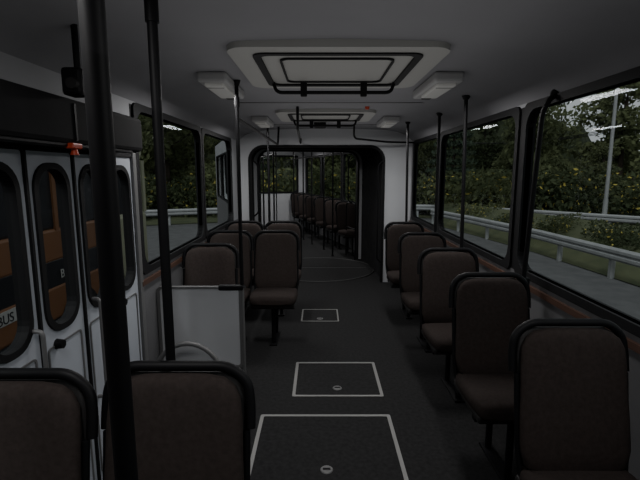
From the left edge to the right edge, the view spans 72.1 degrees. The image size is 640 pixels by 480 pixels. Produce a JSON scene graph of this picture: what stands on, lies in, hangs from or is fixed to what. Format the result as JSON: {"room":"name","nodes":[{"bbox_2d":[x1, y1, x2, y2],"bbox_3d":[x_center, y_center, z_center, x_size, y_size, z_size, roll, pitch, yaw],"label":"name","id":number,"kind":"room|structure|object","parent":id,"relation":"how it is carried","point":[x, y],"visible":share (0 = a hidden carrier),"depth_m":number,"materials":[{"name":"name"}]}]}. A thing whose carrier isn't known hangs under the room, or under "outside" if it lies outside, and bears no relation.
{"room":"vehicle interior","nodes":[
{"label":"vehicle interior","id":0,"kind":"room"},
{"bbox_2d":[0,51,237,359],"bbox_3d":[-1.116,0.323,2.327,0.068,2.650,7.700,0,9,0],"label":"wall","id":1,"kind":"structure","parent":0,"point":[13,69],"depth_m":2.55,"materials":[{"name":"plastic"}]},
{"bbox_2d":[0,148,41,367],"bbox_3d":[-1.113,0.771,1.622,0.046,2.180,0.318,0,9,0],"label":"leaf","id":2,"kind":"object","parent":1,"relation":"attached to","point":[24,351],"visible":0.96,"depth_m":1.62,"materials":[{"name":"paint"}]},
{"bbox_2d":[19,150,97,479],"bbox_3d":[-1.113,0.722,1.941,0.046,2.180,0.323,0,9,0],"label":"leaf","id":3,"kind":"object","parent":1,"relation":"attached to","point":[70,327],"visible":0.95,"depth_m":1.88,"materials":[{"name":"paint"}]},
{"bbox_2d":[0,79,142,152],"bbox_3d":[-1.021,-0.325,0.871,0.154,0.185,3.020,0,9,0],"label":"housing","id":4,"kind":"object","parent":1,"relation":"attached to","point":[28,115],"visible":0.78,"depth_m":1.54,"materials":[{"name":"black plastic"}]},
{"bbox_2d":[65,143,81,154],"bbox_3d":[-0.956,-0.353,1.711,0.033,0.045,0.070,0,9,0],"label":"door lever","id":5,"kind":"object","parent":4,"relation":"attached to","point":[74,147],"visible":1,"depth_m":1.70,"materials":[{"name":"red plastic"}]},
{"bbox_2d":[0,142,148,359],"bbox_3d":[-1.115,0.705,2.095,0.070,2.265,1.355,0,9,0],"label":"frame","id":6,"kind":"object","parent":1,"relation":"attached to","point":[4,145],"visible":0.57,"depth_m":2.61,"materials":[{"name":"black metal"}]},
{"bbox_2d":[69,153,105,479],"bbox_3d":[-1.113,0.674,2.250,0.046,2.180,0.298,0,9,0],"label":"leaf","id":7,"kind":"object","parent":1,"relation":"attached to","point":[80,164],"visible":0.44,"depth_m":2.08,"materials":[{"name":"paint"}]},
{"bbox_2d":[32,297,127,397],"bbox_3d":[-1.073,0.537,2.088,0.054,0.518,0.781,0,9,0],"label":"handle","id":8,"kind":"object","parent":7,"relation":"attached to","point":[58,343],"visible":0.41,"depth_m":1.83,"materials":[{"name":"grey metal"}]},
{"bbox_2d":[116,157,142,361],"bbox_3d":[-1.113,0.627,2.553,0.046,2.180,0.313,0,9,0],"label":"leaf","id":9,"kind":"object","parent":1,"relation":"attached to","point":[122,163],"visible":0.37,"depth_m":2.56,"materials":[{"name":"paint"}]},
{"bbox_2d":[131,103,205,274],"bbox_3d":[-1.115,-0.405,3.368,0.059,1.040,1.490,0,9,0],"label":"window","id":10,"kind":"structure","parent":1,"relation":"in","point":[136,108],"depth_m":3.49,"materials":[{"name":"black rubber"}]},
{"bbox_2d":[201,128,233,237],"bbox_3d":[-1.115,-0.626,4.796,0.059,1.040,1.360,0,9,0],"label":"window","id":11,"kind":"structure","parent":1,"relation":"in","point":[227,140],"depth_m":5.28,"materials":[{"name":"black rubber"}]},
{"bbox_2d":[215,141,227,224],"bbox_3d":[-2.006,-0.774,9.414,0.068,2.650,4.700,-3,9,-17],"label":"wall","id":12,"kind":"structure","parent":0,"point":[222,206],"depth_m":10.06,"materials":[{"name":"laminate"}]},
{"bbox_2d":[220,152,226,202],"bbox_3d":[-2.018,-1.334,9.366,0.059,1.040,1.450,-3,9,-17],"label":"window","id":13,"kind":"structure","parent":12,"relation":"in","point":[224,153],"depth_m":9.99,"materials":[{"name":"black rubber"}]},
{"bbox_2d":[219,152,304,226],"bbox_3d":[-1.557,-1.200,12.000,2.360,2.600,0.050,-3,9,-17],"label":"wall","id":14,"kind":"structure","parent":0,"point":[284,213],"depth_m":12.14,"materials":[{"name":"white laminate"}]},
{"bbox_2d":[225,155,298,193],"bbox_3d":[-1.554,-1.772,11.902,1.990,1.030,0.059,-3,9,-17],"label":"window","id":15,"kind":"structure","parent":14,"relation":"in","point":[295,156],"depth_m":12.03,"materials":[{"name":"black rubber"}]},
{"bbox_2d":[253,149,361,258],"bbox_3d":[-0.178,-0.683,7.515,2.440,2.150,0.085,-3,9,-17],"label":"wall","id":16,"kind":"structure","parent":0,"point":[355,154],"depth_m":7.63,"materials":[{"name":"white laminate"}]},
{"bbox_2d":[252,148,381,275],"bbox_3d":[-0.087,-0.518,6.974,2.114,1.990,1.622,0,9,0],"label":"articulation bellows","id":17,"kind":"object","parent":16,"relation":"attached to","point":[371,157],"visible":0.29,"depth_m":7.12,"materials":[{"name":"rubber"}]},
{"bbox_2d":[0,0,639,140],"bbox_3d":[0.075,-0.850,2.155,2.390,0.260,7.720,0,9,0],"label":"ceiling","id":18,"kind":"structure","parent":0,"point":[510,54],"depth_m":1.85,"materials":[{"name":"plastic"}]},
{"bbox_2d":[61,24,84,97],"bbox_3d":[-0.912,-0.672,1.629,0.075,0.270,0.095,0,9,0],"label":"camera","id":19,"kind":"object","parent":18,"relation":"attached to","point":[72,77],"visible":0.81,"depth_m":1.61,"materials":[{"name":"black plastic"}]},
{"bbox_2d":[197,72,243,99],"bbox_3d":[-0.620,-0.971,2.815,0.170,0.076,0.620,0,9,0],"label":"ceiling lamp","id":20,"kind":"object","parent":18,"relation":"attached to","point":[221,84],"depth_m":2.57,"materials":[{"name":"white plastic"}]},
{"bbox_2d":[239,118,279,144],"bbox_3d":[-0.525,-1.105,4.200,0.025,0.254,2.880,0,9,0],"label":"handrail","id":21,"kind":"object","parent":18,"relation":"attached to","point":[243,122],"visible":0.98,"depth_m":3.78,"materials":[{"name":"black metal"}]},
{"bbox_2d":[251,116,273,127],"bbox_3d":[-0.620,-1.280,4.811,0.170,0.076,0.620,0,9,0],"label":"ceiling lamp","id":22,"kind":"object","parent":18,"relation":"attached to","point":[262,121],"depth_m":4.56,"materials":[{"name":"white plastic"}]},
{"bbox_2d":[276,108,375,127],"bbox_3d":[0.055,-1.220,4.466,0.950,0.125,0.800,0,9,0],"label":"roof hatch","id":23,"kind":"object","parent":18,"relation":"attached to","point":[321,114],"visible":0.92,"depth_m":4.34,"materials":[{"name":"plastic"},{"name":"rubber"},{"name":"metal"}]},
{"bbox_2d":[239,102,421,124],"bbox_3d":[0.075,-1.075,3.274,1.650,0.004,4.108,0,9,0],"label":"trim","id":24,"kind":"structure","parent":18,"relation":"attached to","point":[239,102],"depth_m":3.62,"materials":[{"name":"grey"}]},
{"bbox_2d":[227,39,449,96],"bbox_3d":[0.085,-0.904,2.425,1.030,0.125,0.970,0,9,0],"label":"roof hatch","id":25,"kind":"object","parent":18,"relation":"attached to","point":[363,64],"visible":0.98,"depth_m":2.24,"materials":[{"name":"plastic"},{"name":"rubber"},{"name":"metal"}]},
{"bbox_2d":[376,116,399,127],"bbox_3d":[0.740,-1.280,4.811,0.170,0.076,0.620,0,9,0],"label":"ceiling lamp","id":26,"kind":"object","parent":18,"relation":"attached to","point":[387,121],"depth_m":4.56,"materials":[{"name":"white plastic"}]},
{"bbox_2d":[413,72,463,99],"bbox_3d":[0.740,-0.971,2.815,0.170,0.076,0.620,0,9,0],"label":"ceiling lamp","id":27,"kind":"object","parent":18,"relation":"attached to","point":[439,83],"depth_m":2.60,"materials":[{"name":"white plastic"}]},
{"bbox_2d":[240,128,411,281],"bbox_3d":[0.075,-0.468,6.128,2.430,2.150,0.085,0,9,0],"label":"wall","id":28,"kind":"structure","parent":0,"point":[393,155],"depth_m":5.99,"materials":[{"name":"white plastic"}]},
{"bbox_2d":[253,160,382,262],"bbox_3d":[-0.025,-0.376,6.023,1.764,1.417,0.022,0,9,-1],"label":"handrail","id":29,"kind":"object","parent":28,"relation":"attached to","point":[378,260],"visible":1,"depth_m":5.99,"materials":[{"name":"black metal"}]},
{"bbox_2d":[305,155,351,247],"bbox_3d":[0.281,-0.881,10.105,0.068,2.650,4.700,-3,9,-17],"label":"wall","id":30,"kind":"structure","parent":0,"point":[342,240],"depth_m":10.57,"materials":[{"name":"laminate"}]},
{"bbox_2d":[306,155,320,195],"bbox_3d":[-0.162,-1.656,11.451,0.059,1.040,1.400,-3,9,-17],"label":"window","id":31,"kind":"structure","parent":30,"relation":"in","point":[317,155],"depth_m":12.02,"materials":[{"name":"black rubber"}]},
{"bbox_2d":[321,153,341,198],"bbox_3d":[0.269,-1.440,10.057,0.059,1.040,1.450,-3,9,-17],"label":"window","id":32,"kind":"structure","parent":30,"relation":"in","point":[340,154],"depth_m":10.57,"materials":[{"name":"black rubber"}]},
{"bbox_2d":[342,153,355,202],"bbox_3d":[0.712,-1.219,8.625,0.059,1.040,1.480,-3,9,-17],"label":"window","id":33,"kind":"structure","parent":30,"relation":"in","point":[343,154],"depth_m":9.27,"materials":[{"name":"black rubber"}]},
{"bbox_2d":[241,227,517,479],"bbox_3d":[-0.714,1.024,5.604,3.928,0.662,13.964,0,9,0],"label":"floor","id":34,"kind":"structure","parent":0,"point":[438,437],"depth_m":3.07,"materials":[{"name":"rubber"}]},
{"bbox_2d":[0,368,97,479],"bbox_3d":[-0.865,0.896,1.087,0.458,0.997,0.524,0,9,0],"label":"seat","id":35,"kind":"object","parent":34,"relation":"on","point":[49,416],"visible":1,"depth_m":1.20,"materials":[{"name":"fabric"}]},
{"bbox_2d":[77,0,137,479],"bbox_3d":[-0.335,0.379,0.757,0.077,2.120,0.077,0,9,0],"label":"pole","id":36,"kind":"object","parent":34,"relation":"on","point":[91,13],"visible":1,"depth_m":0.68,"materials":[{"name":"black metal"}]},
{"bbox_2d":[144,0,175,359],"bbox_3d":[-0.466,0.285,1.360,0.060,2.120,0.060,0,9,0],"label":"pole","id":37,"kind":"object","parent":34,"relation":"on","point":[151,8],"visible":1,"depth_m":1.27,"materials":[{"name":"black metal"}]},
{"bbox_2d":[101,360,255,479],"bbox_3d":[-0.420,0.888,1.136,0.458,0.997,0.524,0,9,0],"label":"seat","id":38,"kind":"object","parent":34,"relation":"on","point":[194,419],"visible":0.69,"depth_m":1.25,"materials":[{"name":"fabric"}]},
{"bbox_2d":[157,341,218,359],"bbox_3d":[-0.850,0.884,2.849,0.510,0.481,0.060,0,9,0],"label":"guard rail","id":39,"kind":"object","parent":34,"relation":"on","point":[208,351],"visible":0.3,"depth_m":2.81,"materials":[{"name":"grey metal"}]},
{"bbox_2d":[156,284,245,371],"bbox_3d":[-0.795,0.697,3.017,0.600,0.800,0.060,0,9,0],"label":"screen","id":40,"kind":"object","parent":34,"relation":"on","point":[213,317],"visible":0.67,"depth_m":2.98,"materials":[{"name":"white plastic"}]},
{"bbox_2d":[233,80,245,287],"bbox_3d":[-0.525,-0.339,2.862,0.052,1.335,0.052,0,9,0],"label":"pole","id":41,"kind":"object","parent":40,"relation":"on","point":[236,82],"visible":0.87,"depth_m":2.84,"materials":[{"name":"black metal"}]},
{"bbox_2d":[182,243,239,285],"bbox_3d":[-0.860,0.553,3.300,0.458,0.997,0.524,0,9,0],"label":"seat","id":42,"kind":"object","parent":34,"relation":"on","point":[204,264],"visible":0.48,"depth_m":3.41,"materials":[{"name":"fabric"}]},
{"bbox_2d":[207,230,252,304],"bbox_3d":[-0.865,0.434,4.071,0.458,0.997,0.524,0,9,0],"label":"seat","id":43,"kind":"object","parent":34,"relation":"on","point":[217,236],"visible":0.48,"depth_m":4.19,"materials":[{"name":"fabric"}]},
{"bbox_2d":[225,221,263,311],"bbox_3d":[-0.865,0.307,4.891,0.458,0.997,0.524,0,9,0],"label":"seat","id":44,"kind":"object","parent":34,"relation":"on","point":[252,227],"visible":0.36,"depth_m":5.01,"materials":[{"name":"fabric"}]},
{"bbox_2d":[266,128,269,224],"bbox_3d":[-0.620,-0.332,5.362,0.052,2.115,0.052,0,9,0],"label":"pole","id":45,"kind":"object","parent":34,"relation":"on","point":[267,132],"visible":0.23,"depth_m":5.29,"materials":[{"name":"black metal"}]},
{"bbox_2d":[272,152,274,220],"bbox_3d":[-0.829,-0.735,7.932,0.062,2.125,0.063,0,9,0],"label":"pole","id":46,"kind":"object","parent":34,"relation":"on","point":[272,152],"visible":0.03,"depth_m":7.90,"materials":[{"name":"black metal"}]},
{"bbox_2d":[249,230,299,345],"bbox_3d":[-0.420,0.434,4.071,0.458,0.997,0.524,0,9,0],"label":"seat","id":47,"kind":"object","parent":34,"relation":"on","point":[276,252],"visible":1,"depth_m":4.17,"materials":[{"name":"fabric"}]},
{"bbox_2d":[264,221,302,315],"bbox_3d":[-0.420,0.307,4.891,0.458,0.997,0.524,0,9,0],"label":"seat","id":48,"kind":"object","parent":34,"relation":"on","point":[274,225],"visible":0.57,"depth_m":5.01,"materials":[{"name":"fabric"}]},
{"bbox_2d":[290,192,304,226],"bbox_3d":[-0.525,-0.774,11.869,0.458,0.997,0.524,-3,9,-17],"label":"seat","id":49,"kind":"object","parent":34,"relation":"on","point":[296,193],"visible":0.38,"depth_m":11.94,"materials":[{"name":"fabric"}]},
{"bbox_2d":[297,194,310,233],"bbox_3d":[-0.306,-0.664,11.160,0.458,0.997,0.524,-3,9,-17],"label":"seat","id":50,"kind":"object","parent":34,"relation":"on","point":[300,196],"visible":0.44,"depth_m":11.23,"materials":[{"name":"fabric"}]},
{"bbox_2d":[311,152,312,244],"bbox_3d":[-0.176,-0.957,9.370,0.062,2.125,0.063,0,9,0],"label":"pole","id":51,"kind":"object","parent":34,"relation":"on","point":[311,152],"visible":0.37,"depth_m":9.41,"materials":[{"name":"black metal"}]},
{"bbox_2d":[304,195,320,238],"bbox_3d":[-0.086,-0.554,10.451,0.458,0.997,0.524,-3,9,-17],"label":"seat","id":52,"kind":"object","parent":34,"relation":"on","point":[307,200],"visible":0.61,"depth_m":10.52,"materials":[{"name":"fabric"}]},
{"bbox_2d":[313,197,330,242],"bbox_3d":[0.133,-0.444,9.742,0.458,0.997,0.524,-3,9,-17],"label":"seat","id":53,"kind":"object","parent":34,"relation":"on","point":[318,201],"visible":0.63,"depth_m":9.81,"materials":[{"name":"fabric"}]},
{"bbox_2d":[322,152,324,249],"bbox_3d":[0.077,-0.857,8.723,0.062,2.125,0.063,0,9,0],"label":"pole","id":54,"kind":"object","parent":34,"relation":"on","point":[323,152],"visible":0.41,"depth_m":8.73,"materials":[{"name":"black metal"}]},
{"bbox_2d":[331,152,333,255],"bbox_3d":[0.234,-0.752,8.047,0.062,2.125,0.063,0,9,0],"label":"pole","id":55,"kind":"object","parent":34,"relation":"on","point":[332,152],"visible":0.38,"depth_m":8.02,"materials":[{"name":"black metal"}]},
{"bbox_2d":[325,199,342,248],"bbox_3d":[0.352,-0.335,9.034,0.458,0.997,0.524,-3,9,-17],"label":"seat","id":56,"kind":"object","parent":34,"relation":"on","point":[328,202],"visible":0.48,"depth_m":9.10,"materials":[{"name":"fabric"}]},
{"bbox_2d":[300,257,373,281],"bbox_3d":[-0.020,0.460,7.134,1.774,0.018,1.774,0,9,0],"label":"turntable","id":57,"kind":"object","parent":34,"relation":"on","point":[316,269],"visible":0.62,"depth_m":7.03,"materials":[{"name":"rubber"}]},
{"bbox_2d":[335,201,355,255],"bbox_3d":[0.572,-0.225,8.325,0.458,0.997,0.524,-3,9,-17],"label":"seat","id":58,"kind":"object","parent":34,"relation":"on","point":[340,206],"visible":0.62,"depth_m":8.40,"materials":[{"name":"fabric"}]},
{"bbox_2d":[345,157,355,259],"bbox_3d":[0.516,-0.571,7.871,0.104,1.799,0.476,-3,9,-17],"label":"handrail","id":59,"kind":"object","parent":34,"relation":"on","point":[350,202],"visible":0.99,"depth_m":7.76,"materials":[{"name":"black metal"}]},
{"bbox_2d":[384,222,424,318],"bbox_3d":[0.950,0.322,4.793,0.458,0.997,0.524,0,9,0],"label":"seat","id":60,"kind":"object","parent":34,"relation":"on","point":[393,231],"visible":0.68,"depth_m":4.91,"materials":[{"name":"fabric"}]},
{"bbox_2d":[405,122,409,221],"bbox_3d":[0.974,-0.722,4.936,0.072,1.176,0.087,0,9,0],"label":"pole","id":61,"kind":"object","parent":60,"relation":"attached to","point":[407,123],"visible":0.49,"depth_m":4.91,"materials":[{"name":"black metal"}]},
{"bbox_2d":[397,232,446,352],"bbox_3d":[0.950,0.457,3.923,0.458,0.997,0.524,0,9,0],"label":"seat","id":62,"kind":"object","parent":34,"relation":"on","point":[409,248],"visible":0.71,"depth_m":4.03,"materials":[{"name":"fabric"}]},
{"bbox_2d":[432,113,442,236],"bbox_3d":[1.080,-0.575,4.058,0.064,1.155,0.067,0,9,0],"label":"pole","id":63,"kind":"object","parent":62,"relation":"attached to","point":[439,115],"visible":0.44,"depth_m":4.03,"materials":[{"name":"black metal"}]},
{"bbox_2d":[417,247,478,402],"bbox_3d":[0.950,0.585,3.093,0.458,0.997,0.524,0,9,0],"label":"seat","id":64,"kind":"object","parent":34,"relation":"on","point":[437,270],"visible":0.73,"depth_m":3.20,"materials":[{"name":"fabric"}]},
{"bbox_2d":[457,95,469,251],"bbox_3d":[1.049,-0.451,3.219,0.082,1.166,0.064,0,9,0],"label":"pole","id":65,"kind":"object","parent":64,"relation":"attached to","point":[465,97],"visible":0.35,"depth_m":3.20,"materials":[{"name":"black metal"}]},
{"bbox_2d":[449,272,530,479],"bbox_3d":[0.950,0.709,2.292,0.458,0.997,0.524,0,9,0],"label":"seat","id":66,"kind":"object","parent":34,"relation":"on","point":[487,307],"visible":0.82,"depth_m":2.40,"materials":[{"name":"fabric"}]},
{"bbox_2d":[517,89,558,283],"bbox_3d":[1.198,-0.263,2.402,0.147,1.085,0.082,0,9,0],"label":"pole","id":67,"kind":"object","parent":66,"relation":"attached to","point":[553,92],"visible":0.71,"depth_m":2.38,"materials":[{"name":"black metal"}]},
{"bbox_2d":[508,318,637,479],"bbox_3d":[0.950,0.830,1.512,0.458,0.997,0.524,0,9,0],"label":"seat","id":68,"kind":"object","parent":34,"relation":"on","point":[572,414],"visible":1,"depth_m":1.62,"materials":[{"name":"fabric"}]},
{"bbox_2d":[142,118,639,184],"bbox_3d":[-2.623,-8.036,29.356,121.324,11.802,60.707,-1,9,-5],"label":"wooded hillside","id":69,"kind":"object","parent":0,"point":[211,157],"visible":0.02,"depth_m":37.21,"materials":[{"name":"green plant"}]},
{"bbox_2d":[146,201,639,226],"bbox_3d":[-0.256,-6.257,53.427,203.277,0.880,97.462,0,9,0],"label":"grass verge","id":70,"kind":"object","parent":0,"point":[175,219],"depth_m":22.53,"materials":[{"name":"green plant"}]},
{"bbox_2d":[145,177,155,208],"bbox_3d":[-10.544,-2.166,23.203,3.932,3.143,6.036,-4,9,-22],"label":"bush","id":71,"kind":"object","parent":70,"relation":"on","point":[146,178],"visible":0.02,"depth_m":22.12,"materials":[{"name":"green plant"}]},
{"bbox_2d":[144,172,181,218],"bbox_3d":[-9.420,-2.383,24.742,3.626,3.079,5.852,1,9,8],"label":"bush","id":72,"kind":"object","parent":70,"relation":"on","point":[153,179],"visible":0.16,"depth_m":23.34,"materials":[{"name":"green plant"}]},
{"bbox_2d":[138,114,215,187],"bbox_3d":[-8.758,-5.917,25.887,6.481,9.761,5.094,-4,10,-25],"label":"deciduous tree","id":73,"kind":"object","parent":70,"relation":"on","point":[175,143],"visible":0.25,"depth_m":25.55,"materials":[{"name":"green plant"}]},
{"bbox_2d":[146,174,216,209],"bbox_3d":[-7.455,-2.385,25.242,3.611,2.853,5.888,3,9,17],"label":"bush","id":74,"kind":"object","parent":70,"relation":"on","point":[184,180],"visible":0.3,"depth_m":23.48,"materials":[{"name":"green plant"}]},
{"bbox_2d":[168,173,216,217],"bbox_3d":[-6.217,-2.521,25.632,3.704,3.080,5.888,1,9,8],"label":"bush","id":75,"kind":"object","parent":70,"relation":"on","point":[209,203],"visible":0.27,"depth_m":23.69,"materials":[{"name":"green plant"}]},
{"bbox_2d":[168,132,218,184],"bbox_3d":[-9.829,-6.569,33.224,5.612,8.686,4.222,2,9,12],"label":"deciduous tree","id":76,"kind":"object","parent":70,"relation":"on","point":[208,145],"visible":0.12,"depth_m":33.03,"materials":[{"name":"green plant"}]},
{"bbox_2d":[186,166,294,202],"bbox_3d":[-4.324,-2.651,25.446,7.055,3.555,4.168,4,10,22],"label":"bush","id":77,"kind":"object","parent":70,"relation":"on","point":[207,169],"visible":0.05,"depth_m":24.77,"materials":[{"name":"green plant"}]},
{"bbox_2d":[261,167,310,191],"bbox_3d":[-2.870,-2.679,25.738,4.135,3.501,6.366,-3,9,-18],"label":"bush","id":78,"kind":"object","parent":70,"relation":"on","point":[289,170],"visible":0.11,"depth_m":24.11,"materials":[{"name":"green plant"}]},
{"bbox_2d":[270,164,340,197],"bbox_3d":[-0.864,-2.655,25.620,4.701,3.486,6.611,1,9,6],"label":"bush","id":79,"kind":"object","parent":70,"relation":"on","point":[282,183],"visible":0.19,"depth_m":23.47,"materials":[{"name":"green plant"}]},
{"bbox_2d":[276,155,355,191],"bbox_3d":[-0.317,-5.796,26.774,4.742,9.187,5.746,-5,10,-31],"label":"deciduous tree","id":80,"kind":"object","parent":70,"relation":"on","point":[315,161],"visible":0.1,"depth_m":26.52,"materials":[{"name":"green plant"}]},
{"bbox_2d":[289,171,355,196],"bbox_3d":[0.728,-2.583,25.770,5.942,3.202,4.138,-7,11,-40],"label":"bush","id":81,"kind":"object","parent":70,"relation":"on","point":[325,171],"visible":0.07,"depth_m":23.95,"materials":[{"name":"green plant"}]},
{"bbox_2d":[315,175,355,201],"bbox_3d":[2.287,-2.384,25.098,5.662,2.918,3.680,-7,11,-40],"label":"bush","id":82,"kind":"object","parent":70,"relation":"on","point":[354,177],"visible":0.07,"depth_m":23.32,"materials":[{"name":"green plant"}]},
{"bbox_2d":[331,170,433,204],"bbox_3d":[3.543,-2.485,25.091,6.417,3.221,4.418,-3,9,-18],"label":"bush","id":83,"kind":"object","parent":70,"relation":"on","point":[354,173],"visible":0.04,"depth_m":24.18,"materials":[{"name":"green plant"}]},
{"bbox_2d":[417,139,460,178],"bbox_3d":[8.486,-6.337,33.121,4.658,8.204,3.623,3,9,17],"label":"deciduous tree","id":84,"kind":"object","parent":70,"relation":"on","point":[424,149],"visible":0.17,"depth_m":32.32,"materials":[{"name":"green plant"}]},
{"bbox_2d":[416,170,461,213],"bbox_3d":[5.487,-2.600,25.651,3.867,3.308,6.435,-8,12,-42],"label":"bush","id":85,"kind":"object","parent":70,"relation":"on","point":[429,189],"visible":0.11,"depth_m":24.37,"materials":[{"name":"green plant"}]},
{"bbox_2d":[417,177,485,212],"bbox_3d":[7.012,-2.335,25.153,3.307,2.746,5.182,-6,11,-35],"label":"bush","id":86,"kind":"object","parent":70,"relation":"on","point":[418,182],"visible":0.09,"depth_m":24.37,"materials":[{"name":"green plant"}]},
{"bbox_2d":[425,131,479,182],"bbox_3d":[8.458,-5.819,27.918,4.024,8.771,4.047,2,9,13],"label":"conifer tree","id":87,"kind":"object","parent":70,"relation":"on","point":[454,143],"visible":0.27,"depth_m":27.27,"materials":[{"name":"green plant"}]},
{"bbox_2d":[429,166,511,207],"bbox_3d":[8.521,-2.319,23.713,4.680,3.364,6.990,7,11,36],"label":"bush","id":88,"kind":"object","parent":70,"relation":"on","point":[481,194],"visible":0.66,"depth_m":21.96,"materials":[{"name":"green plant"}]},
{"bbox_2d":[458,121,506,184],"bbox_3d":[12.428,-6.153,32.822,4.817,7.899,3.920,-3,9,-20],"label":"deciduous tree","id":89,"kind":"object","parent":70,"relation":"on","point":[486,152],"visible":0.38,"depth_m":31.69,"materials":[{"name":"green plant"}]},
{"bbox_2d":[473,171,556,207],"bbox_3d":[10.535,-2.406,24.609,4.225,3.210,5.830,1,9,5],"label":"bush","id":90,"kind":"object","parent":70,"relation":"on","point":[542,181],"visible":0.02,"depth_m":22.68,"materials":[{"name":"green plant"}]},
{"bbox_2d":[490,103,571,183],"bbox_3d":[12.131,-5.731,25.586,3.238,9.356,6.258,-2,9,-13],"label":"deciduous tree","id":91,"kind":"object","parent":70,"relation":"on","point":[548,130],"visible":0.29,"depth_m":24.69,"materials":[{"name":"green plant"}]},
{"bbox_2d":[481,169,604,213],"bbox_3d":[11.547,-2.232,23.144,3.995,3.368,6.032,-8,12,-41],"label":"bush","id":92,"kind":"object","parent":70,"relation":"on","point":[565,205],"visible":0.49,"depth_m":21.62,"materials":[{"name":"green plant"}]},
{"bbox_2d":[541,100,589,175],"bbox_3d":[16.860,-6.849,32.886,6.641,9.328,3.788,3,9,21],"label":"deciduous tree","id":93,"kind":"object","parent":70,"relation":"on","point":[556,151],"visible":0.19,"depth_m":32.02,"materials":[{"name":"green plant"}]},
{"bbox_2d":[508,162,639,212],"bbox_3d":[13.108,-2.266,22.928,6.881,3.568,4.451,2,9,15],"label":"bush","id":94,"kind":"object","parent":70,"relation":"on","point":[599,174],"visible":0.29,"depth_m":22.13,"materials":[{"name":"green plant"}]},
{"bbox_2d":[575,141,623,193],"bbox_3d":[15.884,-3.295,24.570,2.071,4.398,3.042,-3,9,-21],"label":"deciduous tree","id":95,"kind":"object","parent":70,"relation":"on","point":[600,152],"visible":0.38,"depth_m":24.40,"materials":[{"name":"green plant"}]},
{"bbox_2d":[565,82,639,182],"bbox_3d":[17.457,-5.349,24.935,4.400,8.856,6.053,-3,9,-19],"label":"deciduous tree","id":96,"kind":"object","parent":70,"relation":"on","point":[627,118],"visible":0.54,"depth_m":24.94,"materials":[{"name":"green plant"}]},
{"bbox_2d":[575,181,639,215],"bbox_3d":[14.740,-1.831,22.177,3.097,2.616,5.437,-4,10,-26],"label":"bush","id":97,"kind":"object","parent":70,"relation":"on","point":[579,182],"visible":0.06,"depth_m":21.96,"materials":[{"name":"green plant"}]},
{"bbox_2d":[602,87,618,213],"bbox_3d":[11.905,-5.432,18.552,2.668,9.960,0.562,-5,10,-28],"label":"street lamp","id":98,"kind":"object","parent":70,"relation":"on","point":[608,173],"visible":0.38,"depth_m":19.50,"materials":[{"name":"metal"}]},
{"bbox_2d":[586,179,639,224],"bbox_3d":[15.570,-1.655,20.776,5.483,2.737,3.578,-1,9,-4],"label":"bush","id":99,"kind":"object","parent":70,"relation":"on","point":[615,209],"visible":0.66,"depth_m":20.23,"materials":[{"name":"green plant"}]},
{"bbox_2d":[146,218,639,319],"bbox_3d":[0.000,2.421,0.375,240.000,0.001,240.000,0,9,0],"label":"road","id":100,"kind":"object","parent":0,"point":[623,296],"depth_m":11.06,"materials":[{"name":"grey asphalt"}]},
{"bbox_2d":[0,151,147,352],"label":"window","id":101,"kind":"structure","parent":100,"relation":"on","point":[50,219],"depth_m":5.18,"materials":[{"name":"paint"},{"name":"glass"},{"name":"metal"}]},
{"bbox_2d":[145,204,639,224],"bbox_3d":[-1.135,-0.363,15.909,48.490,0.750,16.718,1,9,6],"label":"guardrail","id":102,"kind":"object","parent":100,"relation":"on","point":[608,218],"visible":0.26,"depth_m":19.54,"materials":[{"name":"metal"}]},
{"bbox_2d":[430,209,639,278],"bbox_3d":[6.830,1.548,3.563,0.962,0.750,34.705,-1,9,-4],"label":"guardrail","id":103,"kind":"object","parent":100,"relation":"on","point":[613,254],"visible":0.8,"depth_m":11.69,"materials":[{"name":"metal"}]},
{"bbox_2d":[408,67,639,479],"bbox_3d":[1.266,0.323,2.327,0.068,2.650,7.700,0,9,0],"label":"wall","id":104,"kind":"structure","parent":0,"point":[544,303],"depth_m":2.23,"materials":[{"name":"laminate"}]},
{"bbox_2d":[353,126,436,230],"bbox_3d":[0.840,-0.784,5.267,0.910,1.209,1.280,0,9,0],"label":"window","id":105,"kind":"structure","parent":104,"relation":"in","point":[416,143],"depth_m":5.78,"materials":[{"name":"black rubber"}]},
{"bbox_2d":[437,107,521,268],"bbox_3d":[1.266,-0.456,3.699,0.059,1.040,1.820,0,9,0],"label":"window","id":106,"kind":"structure","parent":104,"relation":"in","point":[516,112],"depth_m":3.26,"materials":[{"name":"black rubber"}]},
{"bbox_2d":[513,66,639,337],"bbox_3d":[1.266,-0.156,1.757,0.059,1.040,1.990,0,9,0],"label":"window","id":107,"kind":"structure","parent":104,"relation":"in","point":[532,110],"depth_m":2.34,"materials":[{"name":"black rubber"}]},
{"bbox_2d":[444,202,639,285],"bbox_3d":[8.284,1.446,3.667,3.648,0.880,40.329,-1,9,-4],"label":"grass verge","id":108,"kind":"object","parent":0,"point":[623,272],"visible":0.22,"depth_m":13.34,"materials":[{"name":"green plant"}]},
{"bbox_2d":[455,202,504,216],"bbox_3d":[7.055,-1.097,19.618,1.603,1.305,2.426,-3,9,-16],"label":"bush","id":109,"kind":"object","parent":108,"relation":"on","point":[475,210],"visible":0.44,"depth_m":19.30,"materials":[{"name":"green plant"}]},
{"bbox_2d":[532,212,585,234],"bbox_3d":[8.053,-0.306,14.559,2.607,1.285,1.723,-2,9,-10],"label":"bush","id":110,"kind":"object","parent":108,"relation":"on","point":[557,218],"visible":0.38,"depth_m":14.21,"materials":[{"name":"green plant"}]},
{"bbox_2d":[580,218,639,250],"bbox_3d":[8.283,0.066,12.167,1.756,1.280,2.501,3,9,17],"label":"bush","id":111,"kind":"object","parent":108,"relation":"on","point":[617,237],"visible":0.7,"depth_m":11.85,"materials":[{"name":"green plant"}]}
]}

